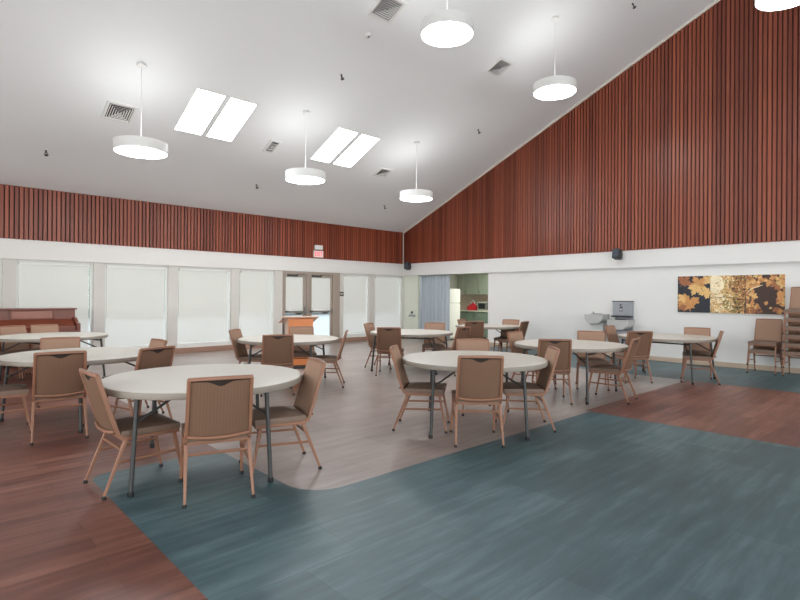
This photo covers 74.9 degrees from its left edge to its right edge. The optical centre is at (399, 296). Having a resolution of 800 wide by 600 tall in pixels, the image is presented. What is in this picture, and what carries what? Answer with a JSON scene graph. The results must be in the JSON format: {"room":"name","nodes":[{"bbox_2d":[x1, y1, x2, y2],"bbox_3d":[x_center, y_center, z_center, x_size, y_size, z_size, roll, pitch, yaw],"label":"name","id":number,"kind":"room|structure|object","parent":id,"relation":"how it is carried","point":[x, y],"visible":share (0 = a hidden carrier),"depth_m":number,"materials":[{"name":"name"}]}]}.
{"room":"event hall","nodes":[
{"label":"event hall","id":0,"kind":"room"},
{"bbox_2d":[0,238,403,347],"bbox_3d":[-5.878,-0.486,12.393,16.560,3.740,0.250,0,0,-43],"label":"wall","id":1,"kind":"structure","parent":0,"point":[11,250],"depth_m":12.65,"materials":[{"name":"paint"}]},
{"bbox_2d":[16,259,92,347],"bbox_3d":[-7.292,0.246,11.066,1.370,1.998,0.160,0,0,-43],"label":"window","id":2,"kind":"structure","parent":1,"relation":"in","point":[40,283],"depth_m":11.06,"materials":[{"name":"white glass"}]},
{"bbox_2d":[105,263,167,347],"bbox_3d":[-6.128,0.253,12.156,1.360,1.998,0.160,0,0,-43],"label":"window","id":3,"kind":"structure","parent":1,"relation":"in","point":[136,295],"depth_m":12.10,"materials":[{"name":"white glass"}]},
{"bbox_2d":[0,184,402,263],"bbox_3d":[-5.821,-1.674,12.266,16.260,1.066,0.044,0,0,-43],"label":"wall paneling","id":4,"kind":"structure","parent":1,"relation":"attached to","point":[26,213],"depth_m":12.60,"materials":[{"name":"brown wood"}]},
{"bbox_2d":[177,266,230,347],"bbox_3d":[-4.971,0.261,13.240,1.370,1.998,0.160,0,0,-43],"label":"window","id":5,"kind":"structure","parent":1,"relation":"in","point":[203,311],"depth_m":13.19,"materials":[{"name":"white glass"}]},
{"bbox_2d":[174,344,261,353],"bbox_3d":[-7.537,1.309,10.692,11.630,0.130,0.040,0,0,-43],"label":"baseboard","id":6,"kind":"structure","parent":1,"relation":"attached to","point":[221,347],"depth_m":13.16,"materials":[{"name":"brown wood"}]},
{"bbox_2d":[239,269,273,336],"bbox_3d":[-3.927,0.267,14.218,1.030,1.998,0.160,0,0,-43],"label":"window","id":7,"kind":"structure","parent":1,"relation":"in","point":[256,287],"depth_m":14.18,"materials":[{"name":"white glass"}]},
{"bbox_2d":[286,277,302,309],"bbox_3d":[-3.027,-0.074,14.962,0.560,0.950,0.002,0,0,-43],"label":"blind","id":8,"kind":"object","parent":1,"relation":"attached to","point":[294,285],"depth_m":14.97,"materials":[{"name":"fabric"}]},
{"bbox_2d":[284,274,306,333],"bbox_3d":[-2.972,0.368,14.945,0.740,2.047,0.187,0,0,-43],"label":"door","id":9,"kind":"structure","parent":1,"relation":"in","point":[295,284],"depth_m":14.99,"materials":[{"name":"brown metal"}]},
{"bbox_2d":[282,271,339,342],"bbox_3d":[-2.616,0.344,15.392,1.970,2.120,0.160,0,0,-43],"label":"trim","id":10,"kind":"structure","parent":1,"relation":"attached to","point":[335,276],"depth_m":15.85,"materials":[{"name":"brown metal"}]},
{"bbox_2d":[313,245,322,257],"bbox_3d":[-2.394,-1.325,15.378,0.330,0.360,0.082,0,0,-43],"label":"exit sign","id":11,"kind":"object","parent":1,"relation":"attached to","point":[319,254],"visible":1,"depth_m":15.35,"materials":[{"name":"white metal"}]},
{"bbox_2d":[309,275,331,335],"bbox_3d":[-2.337,0.372,15.540,0.840,2.047,0.186,0,0,-43],"label":"door","id":12,"kind":"structure","parent":1,"relation":"in","point":[320,287],"depth_m":15.58,"materials":[{"name":"brown metal"}]},
{"bbox_2d":[312,278,329,309],"bbox_3d":[-2.355,-0.070,15.591,0.660,0.950,0.002,0,0,-43],"label":"blind","id":13,"kind":"object","parent":1,"relation":"attached to","point":[320,286],"depth_m":15.59,"materials":[{"name":"fabric"}]},
{"bbox_2d":[343,273,367,337],"bbox_3d":[-1.435,0.282,16.552,1.020,1.998,0.160,0,0,-43],"label":"window","id":14,"kind":"structure","parent":1,"relation":"in","point":[355,304],"depth_m":16.52,"materials":[{"name":"white glass"}]},
{"bbox_2d":[375,275,400,329],"bbox_3d":[-0.439,0.288,17.486,1.210,1.998,0.160,0,0,-43],"label":"window","id":15,"kind":"structure","parent":1,"relation":"in","point":[387,287],"depth_m":17.45,"materials":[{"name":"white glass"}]},
{"bbox_2d":[0,0,715,232],"bbox_3d":[0.903,-4.257,5.178,16.560,4.407,20.040,0,0,-43],"label":"ceiling","id":16,"kind":"structure","parent":0,"point":[61,61],"depth_m":10.31,"materials":[{"name":"paint"}]},
{"bbox_2d":[101,100,137,124],"bbox_3d":[-5.047,-3.306,9.403,0.500,0.216,0.466,0,0,-43],"label":"ceiling vent","id":17,"kind":"object","parent":16,"relation":"in","point":[113,111],"visible":1,"depth_m":9.39,"materials":[{"name":"white metal"}]},
{"bbox_2d":[113,62,167,158],"bbox_3d":[-4.243,-3.080,8.572,0.810,1.448,0.810,0,0,-43],"label":"pendant lamp","id":18,"kind":"object","parent":16,"relation":"hanging from","point":[135,146],"visible":1,"depth_m":8.40,"materials":[{"name":"white metal"}]},
{"bbox_2d":[114,146,166,158],"bbox_3d":[-4.248,-2.364,8.572,0.778,0.009,0.778,0,0,-43],"label":"diffuser","id":19,"kind":"object","parent":18,"relation":"attached to","point":[143,152],"depth_m":8.52,"materials":[{"name":"plastic"}]},
{"bbox_2d":[173,87,226,135],"bbox_3d":[-3.818,-3.501,9.950,0.564,0.519,1.159,0,0,-43],"label":"skylight","id":20,"kind":"object","parent":16,"relation":"attached to","point":[203,105],"visible":1,"depth_m":9.92,"materials":[{"name":"white glass"}]},
{"bbox_2d":[205,96,257,141],"bbox_3d":[-3.359,-3.498,10.381,0.564,0.519,1.159,0,0,-43],"label":"skylight","id":21,"kind":"object","parent":16,"relation":"attached to","point":[235,113],"visible":1,"depth_m":10.35,"materials":[{"name":"white glass"}]},
{"bbox_2d":[262,139,281,153],"bbox_3d":[-2.814,-3.292,11.495,0.260,0.192,0.410,0,0,-43],"label":"ceiling vent","id":22,"kind":"object","parent":16,"relation":"in","point":[271,147],"visible":1,"depth_m":11.49,"materials":[{"name":"white metal"}]},
{"bbox_2d":[285,111,324,184],"bbox_3d":[-1.937,-3.086,10.733,0.810,1.408,0.810,0,0,-43],"label":"pendant lamp","id":23,"kind":"object","parent":16,"relation":"hanging from","point":[307,176],"visible":1,"depth_m":10.52,"materials":[{"name":"white metal"}]},
{"bbox_2d":[286,176,323,183],"bbox_3d":[-1.941,-2.389,10.733,0.778,0.009,0.778,0,0,-43],"label":"diffuser","id":24,"kind":"object","parent":23,"relation":"attached to","point":[293,179],"depth_m":10.67,"materials":[{"name":"plastic"}]},
{"bbox_2d":[310,127,358,162],"bbox_3d":[-1.534,-3.486,12.090,0.564,0.519,1.159,0,0,-43],"label":"skylight","id":25,"kind":"object","parent":16,"relation":"attached to","point":[340,138],"visible":1,"depth_m":12.06,"materials":[{"name":"white glass"}]},
{"bbox_2d":[332,133,380,167],"bbox_3d":[-1.060,-3.483,12.534,0.564,0.519,1.159,0,0,-43],"label":"skylight","id":26,"kind":"object","parent":16,"relation":"attached to","point":[363,143],"visible":1,"depth_m":12.51,"materials":[{"name":"white glass"}]},
{"bbox_2d":[372,167,393,178],"bbox_3d":[-0.447,-3.257,13.780,0.420,0.176,0.374,0,0,-43],"label":"ceiling vent","id":27,"kind":"object","parent":16,"relation":"in","point":[383,172],"visible":1,"depth_m":13.77,"materials":[{"name":"white metal"}]},
{"bbox_2d":[367,0,407,25],"bbox_3d":[-0.217,-4.859,8.835,0.520,0.216,0.466,0,0,-43],"label":"ceiling vent","id":28,"kind":"object","parent":16,"relation":"in","point":[385,11],"visible":1,"depth_m":8.85,"materials":[{"name":"white metal"}]},
{"bbox_2d":[400,142,432,201],"bbox_3d":[0.404,-3.095,12.871,0.810,1.395,0.810,0,0,-43],"label":"pendant lamp","id":29,"kind":"object","parent":16,"relation":"hanging from","point":[409,195],"visible":1,"depth_m":12.68,"materials":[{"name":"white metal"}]},
{"bbox_2d":[401,196,431,201],"bbox_3d":[0.400,-2.405,12.871,0.778,0.009,0.778,0,0,-43],"label":"diffuser","id":30,"kind":"object","parent":29,"relation":"attached to","point":[404,198],"depth_m":12.82,"materials":[{"name":"plastic"}]},
{"bbox_2d":[420,0,473,47],"bbox_3d":[0.721,-4.697,7.965,0.810,1.422,0.810,0,0,-43],"label":"pendant lamp","id":31,"kind":"object","parent":16,"relation":"hanging from","point":[441,28],"visible":1,"depth_m":7.81,"materials":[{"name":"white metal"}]},
{"bbox_2d":[421,21,472,46],"bbox_3d":[0.716,-3.993,7.965,0.778,0.009,0.778,0,0,-43],"label":"diffuser","id":32,"kind":"object","parent":31,"relation":"attached to","point":[434,33],"depth_m":7.93,"materials":[{"name":"white plastic"}]},
{"bbox_2d":[485,57,513,77],"bbox_3d":[2.105,-4.832,11.051,0.460,0.200,0.429,0,0,-43],"label":"ceiling vent","id":33,"kind":"object","parent":16,"relation":"in","point":[501,65],"visible":1,"depth_m":11.05,"materials":[{"name":"white metal"}]},
{"bbox_2d":[533,16,576,100],"bbox_3d":[2.998,-4.666,10.112,0.810,1.448,0.810,0,0,-43],"label":"pendant lamp","id":34,"kind":"object","parent":16,"relation":"hanging from","point":[557,87],"visible":1,"depth_m":9.96,"materials":[{"name":"white metal"}]},
{"bbox_2d":[534,85,575,99],"bbox_3d":[2.993,-3.949,10.112,0.778,0.009,0.778,0,0,-43],"label":"diffuser","id":35,"kind":"object","parent":34,"relation":"attached to","point":[542,92],"depth_m":10.07,"materials":[{"name":"plastic"}]},
{"bbox_2d":[754,0,799,10],"bbox_3d":[5.522,-4.972,7.419,0.810,1.411,0.810,0,0,-43],"label":"pendant lamp","id":36,"kind":"object","parent":16,"relation":"hanging from","point":[763,5],"visible":1,"depth_m":7.64,"materials":[{"name":"white metal"}]},
{"bbox_2d":[0,337,799,599],"bbox_3d":[1.909,1.432,6.291,19.400,0.001,19.840,0,0,-43],"label":"floor","id":37,"kind":"structure","parent":0,"point":[683,490],"depth_m":3.68,"materials":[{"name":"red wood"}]},
{"bbox_2d":[0,384,30,432],"bbox_3d":[-4.146,0.957,5.333,0.637,0.874,0.481,0,0,-39],"label":"chair","id":38,"kind":"object","parent":37,"relation":"on","point":[6,390],"visible":0.91,"depth_m":5.31,"materials":[{"name":"fabric"}]},
{"bbox_2d":[0,325,37,379],"bbox_3d":[-6.447,0.943,8.932,0.637,0.874,0.481,0,0,23],"label":"chair","id":39,"kind":"object","parent":37,"relation":"on","point":[13,329],"visible":0.46,"depth_m":8.98,"materials":[{"name":"fabric"}]},
{"bbox_2d":[0,308,80,351],"bbox_3d":[-7.254,0.805,10.283,1.540,1.140,0.840,0,0,-43],"label":"upright piano","id":40,"kind":"object","parent":37,"relation":"on","point":[65,318],"visible":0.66,"depth_m":10.31,"materials":[{"name":"brown wood"}]},
{"bbox_2d":[29,324,58,373],"bbox_3d":[-6.238,0.945,9.283,0.637,0.874,0.481,0,0,43],"label":"chair","id":41,"kind":"object","parent":37,"relation":"on","point":[40,328],"visible":0.27,"depth_m":9.42,"materials":[{"name":"fabric"}]},
{"bbox_2d":[0,332,107,380],"bbox_3d":[-5.778,1.014,8.707,1.602,0.740,1.602,0,0,27],"label":"round table","id":42,"kind":"object","parent":37,"relation":"on","point":[28,338],"visible":0.66,"depth_m":8.57,"materials":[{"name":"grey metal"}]},
{"bbox_2d":[35,337,79,416],"bbox_3d":[-4.194,0.957,6.428,0.481,0.874,0.637,0,0,-30],"label":"chair","id":43,"kind":"object","parent":37,"relation":"on","point":[46,343],"visible":0.27,"depth_m":6.64,"materials":[{"name":"fabric"}]},
{"bbox_2d":[30,350,88,445],"bbox_3d":[-3.421,0.962,5.248,0.481,0.874,0.637,0,0,-35],"label":"chair","id":44,"kind":"object","parent":37,"relation":"on","point":[56,375],"visible":0.98,"depth_m":5.04,"materials":[{"name":"brown fabric"}]},
{"bbox_2d":[0,347,157,432],"bbox_3d":[-3.679,1.027,6.042,1.602,0.740,1.602,0,0,22],"label":"round table","id":45,"kind":"object","parent":37,"relation":"on","point":[95,355],"visible":0.51,"depth_m":5.82,"materials":[{"name":"white plastic"}]},
{"bbox_2d":[79,368,182,500],"bbox_3d":[-2.031,0.970,3.953,0.481,0.874,0.637,0,0,45],"label":"chair","id":46,"kind":"object","parent":37,"relation":"on","point":[155,424],"visible":0.97,"depth_m":3.82,"materials":[{"name":"brown fabric"}]},
{"bbox_2d":[102,338,166,417],"bbox_3d":[-3.175,0.963,6.243,0.481,0.874,0.637,0,0,43],"label":"chair","id":47,"kind":"object","parent":37,"relation":"on","point":[154,342],"visible":0.18,"depth_m":6.38,"materials":[{"name":"beige metal"}]},
{"bbox_2d":[107,345,174,418],"bbox_3d":[-2.817,0.966,5.652,0.637,0.874,0.481,0,0,27],"label":"chair","id":48,"kind":"object","parent":37,"relation":"on","point":[162,356],"visible":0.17,"depth_m":5.50,"materials":[{"name":"brown fabric"}]},
{"bbox_2d":[101,364,301,497],"bbox_3d":[-1.645,1.040,4.426,1.602,0.740,1.602,0,0,-19],"label":"round table","id":49,"kind":"object","parent":37,"relation":"on","point":[169,383],"visible":0.84,"depth_m":4.09,"materials":[{"name":"white plastic"}]},
{"bbox_2d":[178,374,255,508],"bbox_3d":[-1.337,0.975,3.804,0.481,0.874,0.637,0,0,-25],"label":"chair","id":50,"kind":"object","parent":37,"relation":"on","point":[219,409],"visible":1,"depth_m":3.59,"materials":[{"name":"brown fabric"}]},
{"bbox_2d":[229,329,261,363],"bbox_3d":[-2.384,0.968,8.414,0.637,0.874,0.481,0,0,5],"label":"chair","id":51,"kind":"object","parent":37,"relation":"on","point":[240,350],"visible":0.67,"depth_m":8.28,"materials":[{"name":"fabric"}]},
{"bbox_2d":[260,334,294,396],"bbox_3d":[-1.798,0.972,7.651,0.481,0.874,0.637,0,0,-15],"label":"chair","id":52,"kind":"object","parent":37,"relation":"on","point":[277,349],"visible":0.81,"depth_m":7.41,"materials":[{"name":"brown fabric"}]},
{"bbox_2d":[239,357,325,478],"bbox_3d":[-0.978,0.977,4.379,0.637,0.874,0.481,0,0,-27],"label":"chair","id":53,"kind":"object","parent":37,"relation":"on","point":[301,412],"visible":0.89,"depth_m":4.29,"materials":[{"name":"brown fabric"}]},
{"bbox_2d":[237,334,338,377],"bbox_3d":[-1.783,1.039,8.421,1.602,0.740,1.602,0,0,1],"label":"round table","id":54,"kind":"object","parent":37,"relation":"on","point":[299,339],"visible":0.66,"depth_m":8.02,"materials":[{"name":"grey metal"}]},
{"bbox_2d":[279,316,318,368],"bbox_3d":[-2.031,0.896,10.438,0.700,1.024,0.560,0,0,-21],"label":"lectern","id":55,"kind":"object","parent":37,"relation":"on","point":[288,320],"visible":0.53,"depth_m":10.23,"materials":[{"name":"orange wood"}]},
{"bbox_2d":[289,326,316,358],"bbox_3d":[-1.706,0.972,9.124,0.481,0.874,0.637,0,0,-14],"label":"chair","id":56,"kind":"object","parent":37,"relation":"on","point":[307,330],"visible":0.44,"depth_m":9.32,"materials":[{"name":"beige metal"}]},
{"bbox_2d":[312,330,347,387],"bbox_3d":[-1.143,0.976,8.290,0.637,0.874,0.481,0,0,-4],"label":"chair","id":57,"kind":"object","parent":37,"relation":"on","point":[333,359],"visible":0.78,"depth_m":8.10,"materials":[{"name":"fabric"}]},
{"bbox_2d":[364,323,391,368],"bbox_3d":[-0.374,0.981,10.537,0.637,0.874,0.481,0,0,22],"label":"chair","id":58,"kind":"object","parent":37,"relation":"on","point":[368,327],"visible":0.66,"depth_m":10.46,"materials":[{"name":"fabric"}]},
{"bbox_2d":[375,327,403,375],"bbox_3d":[-0.177,0.982,9.550,0.481,0.874,0.637,0,0,5],"label":"chair","id":59,"kind":"object","parent":37,"relation":"on","point":[387,337],"visible":0.89,"depth_m":9.31,"materials":[{"name":"fabric"}]},
{"bbox_2d":[370,329,452,374],"bbox_3d":[0.219,1.051,10.145,1.602,0.740,1.602,0,0,19],"label":"round table","id":60,"kind":"object","parent":37,"relation":"on","point":[405,333],"visible":0.75,"depth_m":9.85,"materials":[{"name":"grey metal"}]},
{"bbox_2d":[390,345,449,433],"bbox_3d":[0.216,0.984,5.699,0.637,0.874,0.481,0,0,9],"label":"chair","id":61,"kind":"object","parent":37,"relation":"on","point":[412,388],"visible":1,"depth_m":5.53,"materials":[{"name":"beige metal"}]},
{"bbox_2d":[422,322,444,351],"bbox_3d":[0.702,0.987,10.752,0.481,0.874,0.637,0,0,7],"label":"chair","id":62,"kind":"object","parent":37,"relation":"on","point":[428,325],"visible":0.54,"depth_m":10.93,"materials":[{"name":"fabric"}]},
{"bbox_2d":[430,327,470,375],"bbox_3d":[0.946,0.989,9.696,0.637,0.874,0.481,0,0,41],"label":"chair","id":63,"kind":"object","parent":37,"relation":"on","point":[461,332],"visible":0.42,"depth_m":9.49,"materials":[{"name":"fabric"}]},
{"bbox_2d":[450,289,459,339],"bbox_3d":[1.539,0.590,17.354,0.660,1.680,0.720,0,0,-43],"label":"refrigerator","id":64,"kind":"object","parent":37,"relation":"on","point":[454,293],"visible":0.31,"depth_m":17.15,"materials":[{"name":"white metal"}]},
{"bbox_2d":[460,311,472,320],"bbox_3d":[2.607,0.991,19.096,0.635,0.890,0.610,0,0,-43],"label":"base cabinet","id":65,"kind":"object","parent":37,"relation":"on","point":[468,316],"visible":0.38,"depth_m":18.87,"materials":[{"name":"green wood"}]},
{"bbox_2d":[454,338,490,415],"bbox_3d":[0.962,0.989,6.548,0.481,0.874,0.637,0,0,-3],"label":"chair","id":66,"kind":"object","parent":37,"relation":"on","point":[469,344],"visible":0.18,"depth_m":6.80,"materials":[{"name":"fabric"}]},
{"bbox_2d":[465,321,483,338],"bbox_3d":[1.670,0.993,12.057,0.481,0.874,0.637,0,0,-1],"label":"chair","id":67,"kind":"object","parent":37,"relation":"on","point":[477,327],"visible":0.44,"depth_m":11.79,"materials":[{"name":"fabric"}]},
{"bbox_2d":[402,350,547,440],"bbox_3d":[0.821,1.055,5.845,1.602,0.740,1.602,0,0,3],"label":"round table","id":68,"kind":"object","parent":37,"relation":"on","point":[432,360],"visible":0.86,"depth_m":5.43,"materials":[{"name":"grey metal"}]},
{"bbox_2d":[450,355,504,447],"bbox_3d":[0.758,0.988,5.175,0.481,0.874,0.637,0,0,1],"label":"chair","id":69,"kind":"object","parent":37,"relation":"on","point":[479,381],"visible":1,"depth_m":4.95,"materials":[{"name":"brown fabric"}]},
{"bbox_2d":[473,312,486,337],"bbox_3d":[3.031,0.994,18.644,0.635,0.890,0.610,0,0,-43],"label":"base cabinet","id":70,"kind":"object","parent":37,"relation":"on","point":[477,316],"visible":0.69,"depth_m":18.38,"materials":[{"name":"green wood"}]},
{"bbox_2d":[455,324,519,347],"bbox_3d":[2.138,1.063,12.587,1.602,0.740,1.602,0,0,-3],"label":"round table","id":71,"kind":"object","parent":37,"relation":"on","point":[486,326],"visible":0.44,"depth_m":12.09,"materials":[{"name":"white plastic"}]},
{"bbox_2d":[493,319,519,351],"bbox_3d":[2.574,0.999,12.596,0.481,0.874,0.637,0,0,32],"label":"chair","id":72,"kind":"object","parent":37,"relation":"on","point":[504,321],"visible":0.48,"depth_m":12.79,"materials":[{"name":"beige metal"}]},
{"bbox_2d":[497,321,528,351],"bbox_3d":[2.618,0.999,12.084,0.637,0.874,0.481,0,0,37],"label":"chair","id":73,"kind":"object","parent":37,"relation":"on","point":[523,326],"visible":0.58,"depth_m":11.97,"materials":[{"name":"fabric"}]},
{"bbox_2d":[495,346,559,432],"bbox_3d":[1.391,0.991,5.728,0.637,0.874,0.481,0,0,2],"label":"chair","id":74,"kind":"object","parent":37,"relation":"on","point":[540,388],"visible":0.84,"depth_m":5.54,"materials":[{"name":"beige metal"}]},
{"bbox_2d":[507,331,555,388],"bbox_3d":[2.030,0.995,8.121,0.637,0.874,0.481,0,0,44],"label":"chair","id":75,"kind":"object","parent":37,"relation":"on","point":[513,336],"visible":0.39,"depth_m":8.21,"materials":[{"name":"fabric"}]},
{"bbox_2d":[532,339,572,404],"bbox_3d":[2.079,0.996,7.184,0.481,0.874,0.637,0,0,7],"label":"chair","id":76,"kind":"object","parent":37,"relation":"on","point":[563,365],"visible":0.67,"depth_m":6.94,"materials":[{"name":"brown fabric"}]},
{"bbox_2d":[514,339,628,404],"bbox_3d":[2.510,1.065,7.729,1.602,0.740,1.602,0,0,39],"label":"round table","id":77,"kind":"object","parent":37,"relation":"on","point":[592,347],"visible":0.7,"depth_m":7.33,"materials":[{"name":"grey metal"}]},
{"bbox_2d":[575,331,609,390],"bbox_3d":[3.055,1.002,8.318,0.481,0.874,0.637,0,0,17],"label":"chair","id":78,"kind":"object","parent":37,"relation":"on","point":[598,358],"visible":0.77,"depth_m":8.48,"materials":[{"name":"beige metal"}]},
{"bbox_2d":[585,337,640,404],"bbox_3d":[2.977,1.001,7.283,0.637,0.874,0.481,0,0,37],"label":"chair","id":79,"kind":"object","parent":37,"relation":"on","point":[617,370],"visible":0.98,"depth_m":7.15,"materials":[{"name":"beige metal"}]},
{"bbox_2d":[604,325,645,374],"bbox_3d":[4.292,1.009,9.994,0.637,0.874,0.481,0,0,45],"label":"chair","id":80,"kind":"object","parent":37,"relation":"on","point":[611,333],"visible":0.42,"depth_m":10.10,"materials":[{"name":"fabric"}]},
{"bbox_2d":[610,331,652,382],"bbox_3d":[3.961,1.007,8.941,0.481,0.874,0.637,0,0,-3],"label":"chair","id":81,"kind":"object","parent":37,"relation":"on","point":[644,347],"visible":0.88,"depth_m":8.72,"materials":[{"name":"beige metal"}]},
{"bbox_2d":[618,333,717,384],"bbox_3d":[4.763,1.079,9.360,1.602,0.740,1.602,0,0,-40],"label":"round table","id":82,"kind":"object","parent":37,"relation":"on","point":[663,338],"visible":0.7,"depth_m":8.83,"materials":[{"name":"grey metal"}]},
{"bbox_2d":[682,327,711,378],"bbox_3d":[5.416,1.016,9.533,0.481,0.874,0.637,0,0,30],"label":"chair","id":83,"kind":"object","parent":37,"relation":"on","point":[695,348],"visible":0.59,"depth_m":9.69,"materials":[{"name":"fabric"}]},
{"bbox_2d":[680,330,723,384],"bbox_3d":[5.134,1.014,8.894,0.637,0.874,0.481,0,0,28],"label":"chair","id":84,"kind":"object","parent":37,"relation":"on","point":[695,356],"visible":0.98,"depth_m":8.75,"materials":[{"name":"fabric"}]},
{"bbox_2d":[746,328,782,375],"bbox_3d":[7.003,1.026,10.019,0.637,0.874,0.481,0,0,-43],"label":"chair","id":85,"kind":"object","parent":37,"relation":"on","point":[770,351],"visible":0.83,"depth_m":9.94,"materials":[{"name":"beige metal"}]},
{"bbox_2d":[746,318,782,366],"bbox_3d":[7.004,0.871,10.019,0.637,0.874,0.481,0,0,-43],"label":"chair","id":86,"kind":"object","parent":85,"relation":"on","point":[768,332],"visible":0.98,"depth_m":10.10,"materials":[{"name":"fabric"}]},
{"bbox_2d":[782,348,799,375],"bbox_3d":[7.386,1.028,9.611,0.637,0.874,0.481,0,0,-43],"label":"chair","id":87,"kind":"object","parent":37,"relation":"on","point":[789,353],"visible":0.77,"depth_m":9.57,"materials":[{"name":"fabric"}]},
{"bbox_2d":[782,339,799,367],"bbox_3d":[7.387,0.873,9.611,0.637,0.874,0.481,0,0,-43],"label":"chair","id":88,"kind":"object","parent":87,"relation":"on","point":[789,345],"visible":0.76,"depth_m":9.55,"materials":[{"name":"fabric"}]},
{"bbox_2d":[782,330,799,358],"bbox_3d":[7.388,0.718,9.611,0.637,0.874,0.481,0,0,-43],"label":"chair","id":89,"kind":"object","parent":88,"relation":"on","point":[796,335],"visible":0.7,"depth_m":9.56,"materials":[{"name":"beige metal"}]},
{"bbox_2d":[782,322,799,350],"bbox_3d":[7.389,0.563,9.611,0.637,0.874,0.481,0,0,-43],"label":"chair","id":90,"kind":"object","parent":89,"relation":"on","point":[790,327],"visible":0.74,"depth_m":9.55,"materials":[{"name":"beige metal"}]},
{"bbox_2d":[782,313,799,342],"bbox_3d":[7.390,0.408,9.611,0.637,0.874,0.481,0,0,-43],"label":"chair","id":91,"kind":"object","parent":90,"relation":"on","point":[788,319],"visible":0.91,"depth_m":9.56,"materials":[{"name":"beige metal"}]},
{"bbox_2d":[782,287,799,333],"bbox_3d":[7.391,0.253,9.611,0.637,0.874,0.481,0,0,-43],"label":"chair","id":92,"kind":"object","parent":91,"relation":"on","point":[794,305],"visible":0.93,"depth_m":9.83,"materials":[{"name":"fabric"}]},
{"bbox_2d":[449,274,464,294],"bbox_3d":[2.656,0.211,17.561,2.910,2.450,4.400,0,0,-43],"label":"wall","id":93,"kind":"structure","parent":0,"point":[457,281],"depth_m":19.89,"materials":[{"name":"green paint"}]},
{"bbox_2d":[465,274,477,294],"bbox_3d":[2.712,-0.528,19.185,0.375,0.930,0.610,0,0,-43],"label":"upper cabinet","id":94,"kind":"object","parent":93,"relation":"attached to","point":[471,280],"visible":0.61,"depth_m":19.04,"materials":[{"name":"green wood"}]},
{"bbox_2d":[460,295,487,309],"bbox_3d":[3.193,0.225,18.955,0.020,0.570,2.700,0,0,-43],"label":"backsplash","id":95,"kind":"structure","parent":93,"relation":"attached to","point":[465,300],"depth_m":19.57,"materials":[{"name":"tile"}]},
{"bbox_2d":[478,273,487,294],"bbox_3d":[3.135,-0.526,18.733,0.375,0.930,0.610,0,0,-43],"label":"upper cabinet","id":96,"kind":"object","parent":93,"relation":"attached to","point":[482,277],"visible":0.41,"depth_m":18.67,"materials":[{"name":"green wood"}]},
{"bbox_2d":[403,240,799,367],"bbox_3d":[6.891,-2.446,10.798,0.280,7.816,20.040,0,0,-43],"label":"wall","id":97,"kind":"structure","parent":0,"point":[554,293],"depth_m":12.32,"materials":[{"name":"paint"}]},
{"bbox_2d":[419,275,449,339],"bbox_3d":[1.091,0.337,16.990,0.156,2.060,1.344,0,0,-43],"label":"curtain","id":98,"kind":"object","parent":97,"relation":"hanging from","point":[434,306],"visible":0.77,"depth_m":16.89,"materials":[{"name":"blue fabric"}]},
{"bbox_2d":[403,0,719,233],"bbox_3d":[6.807,-4.186,10.668,0.055,4.235,19.580,0,0,-43],"label":"trim","id":99,"kind":"structure","parent":97,"relation":"attached to","point":[716,1],"depth_m":13.08,"materials":[{"name":"white paint"}]},
{"bbox_2d":[404,0,799,263],"bbox_3d":[6.815,-3.683,10.679,0.044,5.239,19.580,0,0,-43],"label":"wall paneling","id":100,"kind":"structure","parent":97,"relation":"attached to","point":[696,143],"depth_m":11.63,"materials":[{"name":"brown wood"}]},
{"bbox_2d":[584,301,634,343],"bbox_3d":[4.973,0.618,12.451,0.392,1.025,1.090,0,0,-43],"label":"fountain","id":101,"kind":"object","parent":97,"relation":"attached to","point":[623,311],"visible":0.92,"depth_m":12.28,"materials":[{"name":"grey metal"}]},
{"bbox_2d":[584,312,609,323],"bbox_3d":[4.772,0.516,12.681,0.372,0.287,0.480,0,0,-43],"label":"basin","id":102,"kind":"object","parent":101,"relation":"in","point":[593,318],"depth_m":12.55,"materials":[{"name":"silver metal"}]},
{"bbox_2d":[606,317,634,329],"bbox_3d":[5.167,0.638,12.243,0.392,0.287,0.520,0,0,-43],"label":"basin","id":103,"kind":"object","parent":101,"relation":"in","point":[620,323],"depth_m":12.13,"materials":[{"name":"silver metal"}]},
{"bbox_2d":[613,302,632,315],"bbox_3d":[5.241,0.287,12.311,0.095,0.330,0.440,0,0,-43],"label":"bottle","id":104,"kind":"object","parent":101,"relation":"on","point":[619,308],"depth_m":12.26,"materials":[{"name":"white metal"}]},
{"bbox_2d":[489,342,799,373],"bbox_3d":[8.049,1.419,9.439,0.012,0.100,16.040,0,0,-43],"label":"baseboard","id":105,"kind":"structure","parent":97,"relation":"attached to","point":[655,358],"depth_m":10.85,"materials":[{"name":"beige plastic"}]},
{"bbox_2d":[678,276,709,312],"bbox_3d":[6.335,-0.046,11.265,0.031,0.780,0.638,0,0,-43],"label":"print","id":106,"kind":"object","parent":97,"relation":"attached to","point":[693,291],"visible":1,"depth_m":11.24,"materials":[{"name":"paper"}]},
{"bbox_2d":[710,275,745,313],"bbox_3d":[6.772,-0.043,10.792,0.040,0.780,0.643,0,0,-43],"label":"print","id":107,"kind":"object","parent":97,"relation":"attached to","point":[727,292],"visible":1,"depth_m":10.77,"materials":[{"name":"beige paper"}]},
{"bbox_2d":[746,274,784,314],"bbox_3d":[7.217,-0.041,10.323,0.032,0.780,0.641,0,0,-43],"label":"print","id":108,"kind":"object","parent":97,"relation":"attached to","point":[765,294],"visible":1,"depth_m":10.31,"materials":[{"name":"brown paper"}]},
{"label":"outside","id":109,"kind":"structure","parent":0,"visible":0},
{"bbox_2d":[88,312,364,347],"bbox_3d":[-21.416,1.408,30.166,60.000,0.001,46.700,0,0,-43],"label":"pavement","id":110,"kind":"structure","parent":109,"point":[321,324],"depth_m":30.27,"materials":[{"name":"concrete"}]},
{"bbox_2d":[18,263,343,315],"bbox_3d":[-15.878,-1.369,37.294,101.320,5.682,8.049,0,0,-43],"label":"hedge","id":111,"kind":"object","parent":110,"relation":"on","point":[18,263],"visible":0.02,"depth_m":33.88,"materials":[{"name":"plant"}]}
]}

